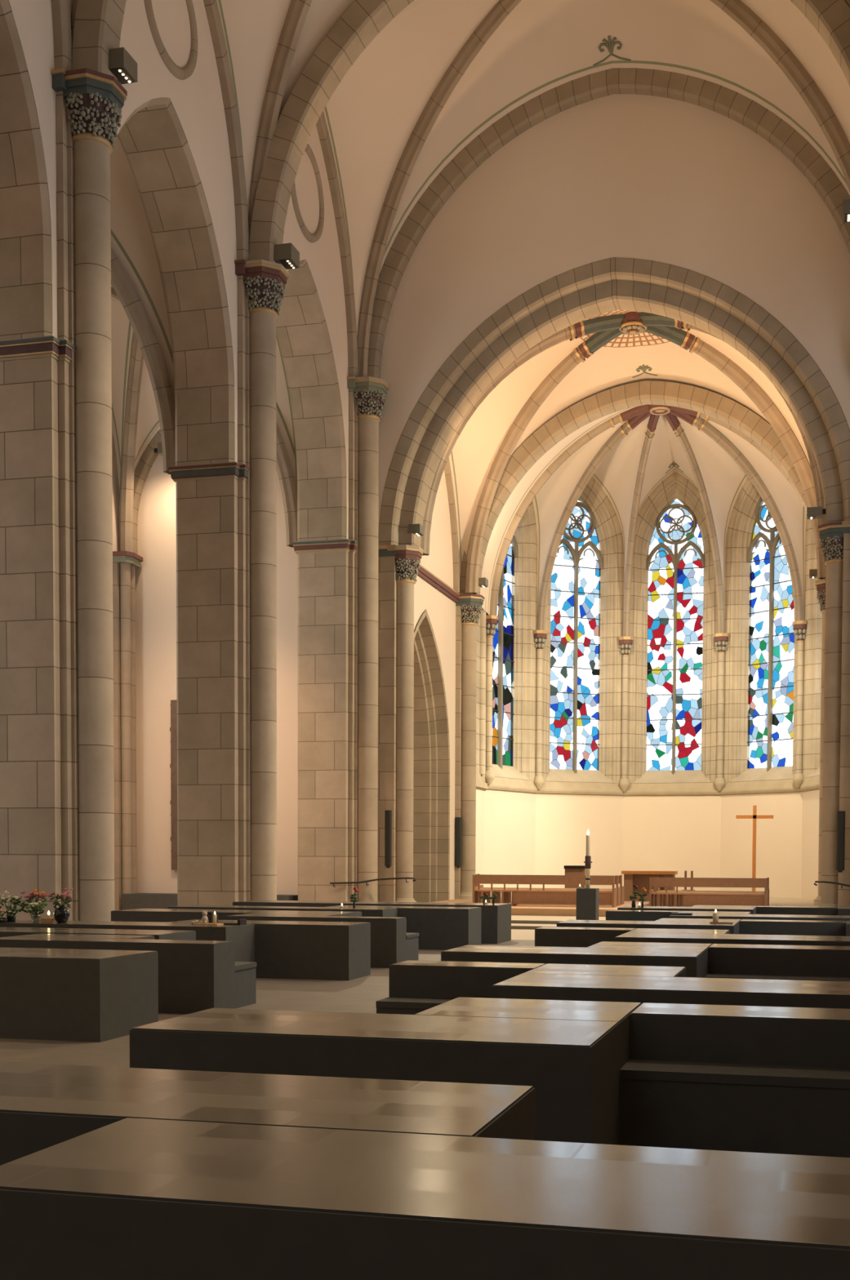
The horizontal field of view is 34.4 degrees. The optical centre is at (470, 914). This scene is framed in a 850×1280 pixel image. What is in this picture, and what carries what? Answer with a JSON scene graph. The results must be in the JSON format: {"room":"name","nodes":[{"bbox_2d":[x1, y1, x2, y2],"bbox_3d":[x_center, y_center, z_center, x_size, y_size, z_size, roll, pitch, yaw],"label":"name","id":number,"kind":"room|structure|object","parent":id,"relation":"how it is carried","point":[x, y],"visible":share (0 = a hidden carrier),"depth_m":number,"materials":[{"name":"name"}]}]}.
{"room":"church","nodes":[
{"label":"church","id":0,"kind":"room"},
{"bbox_2d":[68,0,71,22],"bbox_3d":[-0.823,-18.638,18.261,14.320,9.080,7.630,1,2,14],"label":"ceiling","id":1,"kind":"structure","parent":0,"point":[70,1],"depth_m":23.57,"materials":[{"name":"paint"}]},
{"bbox_2d":[71,0,76,42],"bbox_3d":[-0.823,-18.657,18.261,14.568,9.142,7.977,1,2,14],"label":"ribs","id":2,"kind":"object","parent":1,"relation":"attached to","point":[73,2],"visible":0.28,"depth_m":23.58,"materials":[{"name":"stone"}]},
{"bbox_2d":[111,430,119,551],"bbox_3d":[-15.818,-8.255,18.565,0.001,18.000,47.000,1,2,14],"label":"wall","id":3,"kind":"structure","parent":0,"point":[115,489],"depth_m":40.12,"materials":[{"name":"beige paint"}]},
{"bbox_2d":[8,0,348,539],"bbox_3d":[-9.548,-11.642,16.510,1.560,25.000,46.310,1,2,14],"label":"wall","id":4,"kind":"structure","parent":0,"point":[170,42],"depth_m":28.91,"materials":[{"name":"beige paint"}]},
{"bbox_2d":[50,0,71,71],"bbox_3d":[-7.787,-17.435,20.046,0.220,6.461,7.080,1,2,14],"label":"rib","id":5,"kind":"object","parent":4,"relation":"attached to","point":[61,24],"visible":0.91,"depth_m":23.33,"materials":[{"name":"stone"}]},
{"bbox_2d":[203,0,248,261],"bbox_3d":[-5.943,-17.733,27.443,0.220,6.461,7.080,1,2,14],"label":"rib","id":6,"kind":"object","parent":4,"relation":"attached to","point":[212,12],"visible":0.67,"depth_m":30.17,"materials":[{"name":"stone"}]},
{"bbox_2d":[315,111,357,377],"bbox_3d":[-4.099,-18.032,34.841,0.220,6.461,7.080,1,2,14],"label":"rib","id":7,"kind":"object","parent":4,"relation":"attached to","point":[322,127],"visible":0.42,"depth_m":37.28,"materials":[{"name":"stone"}]},
{"bbox_2d":[110,136,297,531],"bbox_3d":[-9.335,-13.657,32.388,5.750,6.812,15.260,1,2,14],"label":"ceiling","id":8,"kind":"structure","parent":0,"point":[131,239],"depth_m":31.28,"materials":[{"name":"paint"}]},
{"bbox_2d":[111,247,175,474],"bbox_3d":[-10.258,-13.397,28.694,5.683,6.610,7.552,1,2,14],"label":"ribs","id":9,"kind":"object","parent":8,"relation":"attached to","point":[134,308],"visible":0.5,"depth_m":31.10,"materials":[{"name":"stone"}]},
{"bbox_2d":[120,330,297,551],"bbox_3d":[-8.414,-13.695,36.092,5.683,6.610,7.552,1,2,14],"label":"ribs","id":10,"kind":"object","parent":8,"relation":"attached to","point":[286,481],"visible":0.18,"depth_m":38.87,"materials":[{"name":"stone"}]},
{"bbox_2d":[134,453,297,894],"bbox_3d":[-7.367,-9.114,40.249,5.910,18.000,0.001,1,2,14],"label":"wall","id":11,"kind":"structure","parent":0,"point":[155,581],"depth_m":40.69,"materials":[{"name":"beige paint"}]},
{"bbox_2d":[132,427,161,554],"bbox_3d":[-7.462,-12.908,39.970,5.790,4.704,0.290,1,2,14],"label":"arch","id":12,"kind":"object","parent":11,"relation":"attached to","point":[148,456],"visible":0.24,"depth_m":40.42,"materials":[{"name":"stone"}]},
{"bbox_2d":[169,699,177,870],"bbox_3d":[-7.516,-3.826,40.396,2.856,5.020,0.200,1,2,14],"label":"relief panel","id":13,"kind":"object","parent":11,"relation":"attached to","point":[173,729],"visible":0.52,"depth_m":40.61,"materials":[{"name":"beige stone"}]},
{"bbox_2d":[0,928,534,1067],"bbox_3d":[0.576,0.710,25.154,33.000,0.300,67.000,1,2,14],"label":"floor","id":14,"kind":"structure","parent":0,"point":[359,995],"depth_m":14.90,"materials":[{"name":"stone"}]},
{"bbox_2d":[0,67,127,921],"bbox_3d":[-7.300,-6.909,24.283,2.511,14.920,1.600,1,2,14],"label":"pier","id":15,"kind":"object","parent":14,"relation":"on","point":[57,790],"visible":0.96,"depth_m":23.77,"materials":[{"name":"stone"}]},
{"bbox_2d":[0,0,52,340],"bbox_3d":[-8.604,-12.931,20.431,1.460,6.360,6.310,1,2,14],"label":"arch","id":16,"kind":"object","parent":15,"relation":"on","point":[25,226],"visible":1,"depth_m":23.30,"materials":[{"name":"stone"}]},
{"bbox_2d":[71,0,126,79],"bbox_3d":[0.095,-17.853,21.999,14.140,7.210,0.640,1,2,14],"label":"arch","id":17,"kind":"object","parent":15,"relation":"on","point":[97,26],"visible":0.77,"depth_m":23.46,"materials":[{"name":"stone"}]},
{"bbox_2d":[108,47,137,84],"bbox_3d":[-6.258,-14.779,23.913,0.720,0.383,0.500,1,2,14],"label":"spotlight","id":18,"kind":"object","parent":17,"relation":"attached to","point":[122,64],"visible":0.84,"depth_m":23.71,"materials":[{"name":"grey metal"}]},
{"bbox_2d":[0,946,158,1042],"bbox_3d":[-4.936,0.688,12.768,3.880,0.718,1.080,1,2,14],"label":"block","id":19,"kind":"object","parent":14,"relation":"on","point":[55,994],"visible":0.88,"depth_m":11.95,"materials":[{"name":"stone"}]},
{"bbox_2d":[112,551,142,910],"bbox_3d":[-10.083,-5.360,40.521,0.620,10.450,1.080,1,2,14],"label":"shaft","id":20,"kind":"object","parent":14,"relation":"on","point":[124,562],"visible":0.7,"depth_m":40.27,"materials":[{"name":"stone"}]},
{"bbox_2d":[0,927,256,1013],"bbox_3d":[-4.821,0.571,15.587,5.140,0.718,2.250,1,2,14],"label":"block","id":21,"kind":"object","parent":14,"relation":"on","point":[194,975],"visible":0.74,"depth_m":14.12,"materials":[{"name":"stone"}]},
{"bbox_2d":[0,919,370,980],"bbox_3d":[-4.097,0.458,18.408,5.180,0.718,1.820,1,2,14],"label":"block","id":22,"kind":"object","parent":14,"relation":"on","point":[280,949],"visible":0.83,"depth_m":17.94,"materials":[{"name":"stone"}]},
{"bbox_2d":[0,907,14,922],"bbox_3d":[-6.212,-0.001,18.120,0.385,0.201,0.370,0,2,-2],"label":"flower vase","id":23,"kind":"object","parent":22,"relation":"on","point":[2,919],"visible":1,"depth_m":18.10,"materials":[{"name":"green plant"}]},
{"bbox_2d":[0,890,28,921],"bbox_3d":[-6.152,-0.116,18.271,0.463,0.419,0.384,2,3,39],"label":"flower vase","id":24,"kind":"object","parent":22,"relation":"on","point":[15,900],"visible":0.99,"depth_m":18.27,"materials":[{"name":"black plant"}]},
{"bbox_2d":[25,901,44,917],"bbox_3d":[-5.713,-0.040,18.042,0.210,0.290,0.243,0,2,4],"label":"flower vase","id":25,"kind":"object","parent":22,"relation":"on","point":[39,908],"visible":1,"depth_m":18.03,"materials":[{"name":"clear glass"}]},
{"bbox_2d":[21,888,53,913],"bbox_3d":[-5.770,-0.125,18.240,0.317,0.444,0.349,-2,3,-40],"label":"flower vase","id":26,"kind":"object","parent":22,"relation":"on","point":[33,895],"visible":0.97,"depth_m":18.20,"materials":[{"name":"clear glass"}]},
{"bbox_2d":[48,888,72,923],"bbox_3d":[-5.401,-0.126,18.062,0.306,0.465,0.288,-1,3,-23],"label":"flower vase","id":27,"kind":"object","parent":22,"relation":"on","point":[61,915],"visible":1,"depth_m":17.99,"materials":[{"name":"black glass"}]},
{"bbox_2d":[206,911,246,924],"bbox_3d":[-3.204,0.045,17.870,0.520,0.160,0.200,1,2,14],"label":"frame","id":28,"kind":"object","parent":22,"relation":"on","point":[240,922],"visible":0.82,"depth_m":17.82,"materials":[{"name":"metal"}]},
{"bbox_2d":[122,893,297,910],"bbox_3d":[-7.554,-0.349,40.056,5.200,0.500,1.050,1,2,14],"label":"plinth","id":29,"kind":"object","parent":14,"relation":"on","point":[134,900],"visible":0.33,"depth_m":39.94,"materials":[{"name":"stone"}]},
{"bbox_2d":[168,259,288,906],"bbox_3d":[-5.456,-7.207,31.681,2.511,14.920,1.600,1,2,14],"label":"pier","id":30,"kind":"object","parent":14,"relation":"on","point":[225,512],"visible":0.96,"depth_m":31.19,"materials":[{"name":"stone"}]},
{"bbox_2d":[115,97,235,465],"bbox_3d":[-6.761,-13.229,27.829,1.460,6.360,6.310,1,2,14],"label":"arch","id":31,"kind":"object","parent":30,"relation":"on","point":[153,140],"visible":0.59,"depth_m":30.20,"materials":[{"name":"stone"}]},
{"bbox_2d":[248,0,849,262],"bbox_3d":[1.938,-18.151,29.397,14.140,7.210,0.640,1,2,14],"label":"arch","id":32,"kind":"object","parent":30,"relation":"on","point":[359,24],"visible":0.96,"depth_m":30.50,"materials":[{"name":"stone"}]},
{"bbox_2d":[273,242,299,269],"bbox_3d":[-4.329,-14.950,31.160,0.740,0.403,0.520,1,2,14],"label":"spotlight","id":33,"kind":"object","parent":32,"relation":"attached to","point":[286,255],"visible":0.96,"depth_m":30.91,"materials":[{"name":"grey metal"}]},
{"bbox_2d":[842,199,849,222],"bbox_3d":[7.990,-14.540,28.261,0.620,0.343,0.400,1,2,14],"label":"spotlight","id":34,"kind":"object","parent":32,"relation":"attached to","point":[846,205],"visible":1,"depth_m":28.14,"materials":[{"name":"grey metal"}]},
{"bbox_2d":[111,908,418,968],"bbox_3d":[-3.310,0.331,21.544,5.190,0.718,2.250,1,2,14],"label":"block","id":35,"kind":"object","parent":14,"relation":"on","point":[390,942],"visible":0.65,"depth_m":20.36,"materials":[{"name":"stone"}]},
{"bbox_2d":[167,905,481,950],"bbox_3d":[-2.574,0.217,24.372,5.250,0.718,1.800,1,2,14],"label":"block","id":36,"kind":"object","parent":14,"relation":"on","point":[438,928],"visible":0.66,"depth_m":23.84,"materials":[{"name":"stone"}]},
{"bbox_2d":[349,887,357,907],"bbox_3d":[-2.047,-0.307,24.011,0.177,0.365,0.101,1,2,14],"label":"flower vase","id":37,"kind":"object","parent":36,"relation":"on","point":[355,889],"visible":1,"depth_m":24.00,"materials":[{"name":"green plant"}]},
{"bbox_2d":[292,376,389,902],"bbox_3d":[-3.612,-7.505,39.079,2.511,14.920,1.600,1,2,14],"label":"pier","id":38,"kind":"object","parent":14,"relation":"on","point":[338,579],"visible":0.95,"depth_m":38.59,"materials":[{"name":"stone"}]},
{"bbox_2d":[275,259,346,541],"bbox_3d":[-4.916,-13.527,35.227,1.460,6.360,6.310,1,2,14],"label":"arch","id":39,"kind":"object","parent":38,"relation":"on","point":[302,332],"visible":0.45,"depth_m":37.78,"materials":[{"name":"stone"}]},
{"bbox_2d":[329,877,416,887],"bbox_3d":[-2.761,-0.924,38.773,2.439,0.287,0.290,0,2,-9],"label":"handrail","id":40,"kind":"object","parent":38,"relation":"attached to","point":[388,878],"visible":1,"depth_m":38.71,"materials":[{"name":"metal"}]},
{"bbox_2d":[232,900,511,943],"bbox_3d":[-1.936,0.120,26.788,5.320,0.718,1.200,1,2,14],"label":"block","id":41,"kind":"object","parent":14,"relation":"on","point":[495,925],"visible":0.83,"depth_m":26.13,"materials":[{"name":"stone"}]},
{"bbox_2d":[0,1062,849,1279],"bbox_3d":[-0.034,1.060,4.383,4.650,0.718,1.980,1,2,14],"label":"block","id":42,"kind":"object","parent":14,"relation":"on","point":[107,1173],"visible":1,"depth_m":3.65,"materials":[{"name":"stone"}]},
{"bbox_2d":[128,996,849,1157],"bbox_3d":[0.742,0.935,7.475,4.640,0.718,2.020,1,2,14],"label":"block","id":43,"kind":"object","parent":14,"relation":"on","point":[722,1077],"visible":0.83,"depth_m":7.28,"materials":[{"name":"stone"}]},
{"bbox_2d":[576,888,599,919],"bbox_3d":[2.489,-0.082,29.194,0.420,0.965,0.420,1,2,14],"label":"pedestal","id":44,"kind":"object","parent":14,"relation":"on","point":[587,899],"visible":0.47,"depth_m":28.99,"materials":[{"name":"stone"}]},
{"bbox_2d":[583,829,591,888],"bbox_3d":[2.494,-1.193,29.148,0.122,1.260,0.162,-2,3,-41],"label":"paschal candle","id":45,"kind":"object","parent":44,"relation":"on","point":[588,861],"visible":1,"depth_m":29.11,"materials":[{"name":"beige wax"}]},
{"bbox_2d":[375,960,849,1014],"bbox_3d":[1.449,0.823,10.270,4.620,0.718,2.050,1,2,14],"label":"block","id":46,"kind":"object","parent":14,"relation":"on","point":[415,987],"visible":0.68,"depth_m":9.95,"materials":[{"name":"stone"}]},
{"bbox_2d":[440,941,849,981],"bbox_3d":[2.213,0.697,13.379,4.640,0.718,2.020,1,2,14],"label":"block","id":47,"kind":"object","parent":14,"relation":"on","point":[731,961],"visible":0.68,"depth_m":13.45,"materials":[{"name":"stone"}]},
{"bbox_2d":[490,896,819,929],"bbox_3d":[5.242,-0.261,43.651,13.100,0.150,26.800,1,2,14],"label":"steps","id":48,"kind":"structure","parent":14,"relation":"on","point":[517,922],"depth_m":33.33,"materials":[{"name":"grey stone"}]},
{"bbox_2d":[386,544,423,902],"bbox_3d":[-1.888,-5.342,39.489,0.938,10.280,1.020,1,2,14],"label":"column","id":49,"kind":"structure","parent":48,"relation":"on","point":[407,559],"depth_m":39.25,"materials":[{"name":"stone"}]},
{"bbox_2d":[455,593,484,899],"bbox_3d":[-0.060,-5.629,46.613,0.938,10.280,1.020,1,2,14],"label":"column","id":50,"kind":"structure","parent":48,"relation":"on","point":[471,604],"depth_m":46.37,"materials":[{"name":"stone"}]},
{"bbox_2d":[434,898,648,916],"bbox_3d":[1.718,-0.216,38.188,6.100,0.180,6.900,1,2,14],"label":"platform","id":51,"kind":"object","parent":48,"relation":"on","point":[528,909],"visible":0.17,"depth_m":34.84,"materials":[{"name":"beige stone"}]},
{"bbox_2d":[472,875,617,907],"bbox_3d":[1.955,-0.642,36.421,3.800,0.820,0.540,1,2,14],"label":"pew","id":52,"kind":"object","parent":51,"relation":"on","point":[530,897],"visible":0.89,"depth_m":36.20,"materials":[{"name":"brown wood"}]},
{"bbox_2d":[475,874,620,906],"bbox_3d":[2.100,-0.687,37.517,3.950,0.820,0.540,1,2,14],"label":"pew","id":53,"kind":"object","parent":51,"relation":"on","point":[616,877],"visible":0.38,"depth_m":37.34,"materials":[{"name":"brown wood"}]},
{"bbox_2d":[477,873,624,904],"bbox_3d":[2.244,-0.732,38.614,4.100,0.820,0.540,1,2,14],"label":"pew","id":54,"kind":"object","parent":51,"relation":"on","point":[622,888],"visible":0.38,"depth_m":38.38,"materials":[{"name":"brown wood"}]},
{"bbox_2d":[564,865,586,888],"bbox_3d":[3.365,-0.969,43.977,0.680,1.220,0.500,1,2,14],"label":"lectern","id":55,"kind":"object","parent":48,"relation":"on","point":[569,869],"visible":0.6,"depth_m":43.76,"materials":[{"name":"brown wood"}]},
{"bbox_2d":[377,257,849,906],"bbox_3d":[3.952,-8.901,38.060,13.400,17.866,1.350,1,2,14],"label":"arch","id":56,"kind":"object","parent":48,"relation":"on","point":[565,300],"visible":0.94,"depth_m":37.66,"materials":[{"name":"stone"}]},
{"bbox_2d":[384,810,391,867],"bbox_3d":[-2.341,-2.176,39.358,0.200,1.640,0.240,1,2,14],"label":"loudspeaker","id":57,"kind":"object","parent":56,"relation":"attached to","point":[388,821],"visible":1,"depth_m":39.25,"materials":[{"name":"plastic"}]},
{"bbox_2d":[408,524,423,536],"bbox_3d":[-1.662,-11.020,39.266,0.540,0.303,0.400,1,2,14],"label":"spotlight","id":58,"kind":"object","parent":56,"relation":"attached to","point":[417,529],"visible":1,"depth_m":39.07,"materials":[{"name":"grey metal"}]},
{"bbox_2d":[806,506,825,519],"bbox_3d":[9.273,-10.724,36.552,0.600,0.303,0.300,1,2,14],"label":"spotlight","id":59,"kind":"object","parent":56,"relation":"attached to","point":[812,513],"visible":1,"depth_m":36.46,"materials":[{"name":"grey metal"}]},
{"bbox_2d":[835,811,844,871],"bbox_3d":[9.803,-1.936,36.321,0.200,1.610,0.240,1,2,14],"label":"loudspeaker","id":60,"kind":"object","parent":56,"relation":"attached to","point":[841,815],"visible":1,"depth_m":36.21,"materials":[{"name":"plastic"}]},
{"bbox_2d":[454,380,826,899],"bbox_3d":[5.689,-8.775,45.053,13.320,17.051,0.980,1,2,14],"label":"arch","id":61,"kind":"object","parent":48,"relation":"on","point":[579,415],"visible":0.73,"depth_m":44.84,"materials":[{"name":"stone"}]},
{"bbox_2d":[455,817,462,867],"bbox_3d":[-0.402,-2.451,46.434,0.200,1.700,0.240,1,2,14],"label":"loudspeaker","id":62,"kind":"object","parent":61,"relation":"attached to","point":[458,820],"visible":1,"depth_m":46.32,"materials":[{"name":"plastic"}]},
{"bbox_2d":[478,577,488,587],"bbox_3d":[0.283,-11.259,46.455,0.540,0.303,0.400,1,2,14],"label":"spotlight","id":63,"kind":"object","parent":61,"relation":"attached to","point":[482,582],"visible":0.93,"depth_m":46.24,"materials":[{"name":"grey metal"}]},
{"bbox_2d":[621,871,677,901],"bbox_3d":[5.729,-0.875,43.918,1.700,1.060,0.900,1,2,14],"label":"altar table","id":64,"kind":"object","parent":48,"relation":"on","point":[641,878],"visible":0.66,"depth_m":43.74,"materials":[{"name":"orange wood"}]},
{"bbox_2d":[736,805,773,891],"bbox_3d":[9.922,-2.159,47.978,1.280,3.330,0.600,1,2,14],"label":"cross","id":65,"kind":"object","parent":48,"relation":"on","point":[754,816],"visible":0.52,"depth_m":47.91,"materials":[{"name":"orange wood"}]},
{"bbox_2d":[813,578,826,905],"bbox_3d":[11.406,-5.455,43.762,0.938,10.280,1.020,1,2,14],"label":"column","id":66,"kind":"structure","parent":48,"relation":"on","point":[820,584],"depth_m":43.65,"materials":[{"name":"stone"}]},
{"bbox_2d":[817,521,849,906],"bbox_3d":[9.676,-5.166,36.614,0.938,10.280,1.020,1,2,14],"label":"column","id":67,"kind":"structure","parent":48,"relation":"on","point":[831,536],"depth_m":36.37,"materials":[{"name":"stone"}]},
{"bbox_3d":[6.666,-0.141,37.577,3.200,0.130,5.700,1,2,14],"label":"platform","id":68,"kind":"object","parent":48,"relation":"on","visible":0},
{"bbox_2d":[648,877,767,906],"bbox_3d":[6.296,-0.569,36.373,3.050,0.820,0.540,1,2,14],"label":"pew","id":69,"kind":"object","parent":68,"relation":"on","point":[741,900],"visible":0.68,"depth_m":36.13,"materials":[{"name":"brown wood"}]},
{"bbox_2d":[653,876,768,906],"bbox_3d":[6.528,-0.608,37.345,3.070,0.820,0.540,1,2,14],"label":"pew","id":70,"kind":"object","parent":68,"relation":"on","point":[654,895],"visible":0.29,"depth_m":37.32,"materials":[{"name":"brown wood"}]},
{"bbox_2d":[656,876,769,906],"bbox_3d":[6.760,-0.647,38.317,3.090,0.820,0.540,1,2,14],"label":"pew","id":71,"kind":"object","parent":68,"relation":"on","point":[657,887],"visible":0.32,"depth_m":38.32,"materials":[{"name":"brown wood"}]},
{"bbox_2d":[534,926,849,947],"bbox_3d":[2.925,0.584,16.194,4.620,0.718,2.050,1,2,14],"label":"block","id":72,"kind":"object","parent":14,"relation":"on","point":[545,936],"visible":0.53,"depth_m":15.99,"materials":[{"name":"stone"}]},
{"bbox_2d":[556,918,849,936],"bbox_3d":[3.671,0.462,19.226,4.640,0.718,2.020,1,2,14],"label":"block","id":73,"kind":"object","parent":14,"relation":"on","point":[744,926],"visible":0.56,"depth_m":19.32,"materials":[{"name":"stone"}]},
{"bbox_2d":[605,910,849,921],"bbox_3d":[4.397,0.346,22.098,4.620,0.718,2.050,1,2,14],"label":"block","id":74,"kind":"object","parent":14,"relation":"on","point":[616,915],"visible":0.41,"depth_m":21.91,"materials":[{"name":"stone"}]},
{"bbox_2d":[617,905,849,915],"bbox_3d":[5.133,0.225,25.092,4.640,0.718,2.020,1,2,14],"label":"block","id":75,"kind":"object","parent":14,"relation":"on","point":[792,910],"visible":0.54,"depth_m":25.17,"materials":[{"name":"stone"}]},
{"bbox_2d":[629,884,638,906],"bbox_3d":[2.974,-0.352,24.974,0.165,0.425,0.090,1,2,14],"label":"flower vase","id":76,"kind":"object","parent":75,"relation":"on","point":[631,897],"visible":1,"depth_m":24.95,"materials":[{"name":"green plant"}]},
{"bbox_2d":[637,887,647,906],"bbox_3d":[3.126,-0.321,24.950,0.145,0.365,0.115,3,3,44],"label":"flower vase","id":77,"kind":"object","parent":75,"relation":"on","point":[642,900],"visible":1,"depth_m":24.93,"materials":[{"name":"green plant"}]},
{"bbox_3d":[-11.867,-5.072,33.365,0.620,10.450,1.080,1,2,14],"label":"shaft","id":78,"kind":"object","parent":14,"relation":"on","visible":0},
{"bbox_2d":[111,286,120,303],"bbox_3d":[-9.340,-12.673,32.429,6.150,4.842,0.500,1,2,14],"label":"arch","id":79,"kind":"object","parent":78,"relation":"on","point":[113,295],"visible":0.06,"depth_m":31.86,"materials":[{"name":"stone"}]},
{"bbox_2d":[413,457,484,899],"bbox_3d":[-0.703,-10.277,44.951,0.160,20.000,11.170,1,2,14],"label":"wall","id":80,"kind":"structure","parent":0,"point":[437,586],"depth_m":44.93,"materials":[{"name":"beige paint"}]},
{"bbox_2d":[413,609,449,902],"bbox_3d":[-2.026,-4.830,42.803,1.290,9.279,6.000,1,2,14],"label":"arch","id":81,"kind":"structure","parent":80,"relation":"in","point":[431,752],"depth_m":45.39,"materials":[{"name":"stone"}]},
{"bbox_2d":[216,0,849,212],"bbox_3d":[1.021,-18.936,25.659,14.320,9.080,7.630,1,2,14],"label":"ceiling","id":82,"kind":"structure","parent":0,"point":[251,28],"depth_m":30.16,"materials":[{"name":"paint"}]},
{"bbox_2d":[248,0,311,237],"bbox_3d":[1.021,-18.955,25.658,14.568,9.142,7.977,1,2,14],"label":"ribs","id":83,"kind":"object","parent":82,"relation":"attached to","point":[298,10],"visible":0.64,"depth_m":30.36,"materials":[{"name":"stone"}]},
{"bbox_2d":[323,0,849,336],"bbox_3d":[2.865,-19.234,33.057,14.320,9.080,7.630,1,2,14],"label":"ceiling","id":84,"kind":"structure","parent":0,"point":[371,115],"depth_m":35.67,"materials":[{"name":"paint"}]},
{"bbox_2d":[356,0,849,377],"bbox_3d":[2.865,-19.253,33.056,14.568,9.142,7.977,1,2,14],"label":"ribs","id":85,"kind":"object","parent":84,"relation":"attached to","point":[781,55],"visible":0.7,"depth_m":35.39,"materials":[{"name":"stone"}]},
{"bbox_2d":[593,35,631,66],"bbox_3d":[3.688,-22.812,36.147,1.004,0.432,0.595,1,2,14],"label":"finial","id":86,"kind":"object","parent":84,"relation":"attached to","point":[610,45],"visible":1,"depth_m":36.08,"materials":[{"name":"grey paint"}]},
{"bbox_2d":[377,93,849,757],"bbox_3d":[3.975,-12.964,37.906,18.000,26.000,1.200,1,2,14],"label":"wall","id":87,"kind":"structure","parent":0,"point":[686,185],"depth_m":37.00,"materials":[{"name":"beige paint"}]},
{"bbox_2d":[367,67,849,378],"bbox_3d":[3.830,-18.843,36.963,14.640,7.983,0.440,1,2,14],"label":"arch","id":88,"kind":"object","parent":87,"relation":"attached to","point":[713,96],"visible":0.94,"depth_m":36.86,"materials":[{"name":"stone"}]},
{"bbox_2d":[448,309,812,593],"bbox_3d":[4.873,-14.308,41.434,12.500,7.500,6.980,1,2,14],"label":"ceiling","id":89,"kind":"structure","parent":0,"point":[473,453],"depth_m":43.82,"materials":[{"name":"paint"}]},
{"bbox_2d":[420,311,826,594],"bbox_3d":[4.873,-14.327,41.433,11.848,7.562,6.517,1,2,14],"label":"ribs","id":90,"kind":"object","parent":89,"relation":"attached to","point":[607,328],"visible":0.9,"depth_m":42.09,"materials":[{"name":"stone"}]},
{"bbox_2d":[621,324,644,335],"bbox_3d":[4.893,-17.584,41.297,0.683,0.169,0.661,1,2,14],"label":"boss","id":91,"kind":"object","parent":90,"relation":"on","point":[630,330],"depth_m":41.19,"materials":[{"name":"beige stone"}]},
{"bbox_2d":[632,364,657,377],"bbox_3d":[5.575,-17.484,44.063,0.809,0.249,0.476,1,2,14],"label":"finial","id":92,"kind":"object","parent":89,"relation":"attached to","point":[642,368],"visible":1,"depth_m":44.01,"materials":[{"name":"grey paint"}]},
{"bbox_2d":[480,406,806,622],"bbox_3d":[6.892,-14.335,49.553,12.445,7.900,9.741,1,2,14],"label":"ceiling","id":93,"kind":"structure","parent":0,"point":[723,479],"depth_m":51.65,"materials":[{"name":"paint"}]},
{"bbox_2d":[488,404,812,636],"bbox_3d":[7.327,-14.655,51.282,12.250,7.477,5.989,1,2,14],"label":"ribs","id":94,"kind":"object","parent":93,"relation":"attached to","point":[633,416],"visible":0.91,"depth_m":50.32,"materials":[{"name":"stone"}]},
{"bbox_2d":[475,602,819,899],"bbox_3d":[6.960,-6.209,50.322,13.626,11.500,10.032,1,2,14],"label":"wall","id":95,"kind":"structure","parent":0,"point":[680,821],"depth_m":53.97,"materials":[{"name":"beige paint"}]},
{"bbox_2d":[483,612,497,785],"bbox_3d":[0.597,-11.127,50.147,0.790,12.720,0.600,1,2,14],"label":"shaft","id":96,"kind":"object","parent":95,"relation":"attached to","point":[491,620],"visible":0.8,"depth_m":50.16,"materials":[{"name":"stone"}]},
{"bbox_2d":[492,501,536,782],"bbox_3d":[1.290,-11.318,51.968,0.700,12.416,3.820,2,3,32],"label":"window","id":97,"kind":"structure","parent":95,"relation":"in","point":[516,642],"depth_m":53.02,"materials":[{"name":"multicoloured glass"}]},
{"bbox_2d":[533,533,547,789],"bbox_3d":[2.628,-11.252,53.397,0.600,12.720,0.790,-2,3,-40],"label":"shaft","id":98,"kind":"object","parent":95,"relation":"attached to","point":[540,636],"visible":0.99,"depth_m":53.36,"materials":[{"name":"stone"}]},
{"bbox_2d":[542,476,623,784],"bbox_3d":[4.264,-11.407,54.463,3.820,12.416,0.700,-1,3,-22],"label":"window","id":99,"kind":"structure","parent":95,"relation":"in","point":[603,528],"depth_m":54.76,"materials":[{"name":"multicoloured glass"}]},
{"bbox_2d":[617,543,633,791],"bbox_3d":[6.183,-11.294,54.834,0.600,12.720,0.790,0,2,-4],"label":"shaft","id":100,"kind":"object","parent":95,"relation":"attached to","point":[625,643],"visible":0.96,"depth_m":54.77,"materials":[{"name":"stone"}]},
{"bbox_2d":[626,471,718,783],"bbox_3d":[8.136,-11.399,54.735,3.820,12.416,0.700,1,2,14],"label":"window","id":101,"kind":"structure","parent":95,"relation":"in","point":[701,713],"depth_m":54.86,"materials":[{"name":"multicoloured glass"}]},
{"bbox_2d":[713,538,728,791],"bbox_3d":[9.904,-11.238,53.909,0.600,12.720,0.790,2,3,32],"label":"shaft","id":102,"kind":"object","parent":95,"relation":"attached to","point":[721,640],"visible":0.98,"depth_m":53.85,"materials":[{"name":"stone"}]},
{"bbox_2d":[723,477,797,783],"bbox_3d":[11.429,-11.297,52.681,0.700,12.416,3.820,-2,3,-40],"label":"window","id":103,"kind":"structure","parent":95,"relation":"in","point":[743,534],"depth_m":53.46,"materials":[{"name":"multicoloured glass"}]},
{"bbox_2d":[791,522,807,787],"bbox_3d":[12.370,-11.104,50.975,0.790,12.720,0.600,-1,3,-22],"label":"shaft","id":104,"kind":"object","parent":95,"relation":"attached to","point":[799,627],"visible":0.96,"depth_m":50.98,"materials":[{"name":"stone"}]},
{"bbox_2d":[802,519,822,779],"bbox_3d":[12.884,-11.141,49.086,0.700,12.416,3.820,0,2,-4],"label":"window","id":105,"kind":"structure","parent":95,"relation":"in","point":[813,615],"depth_m":50.59,"materials":[{"name":"beige stone"}]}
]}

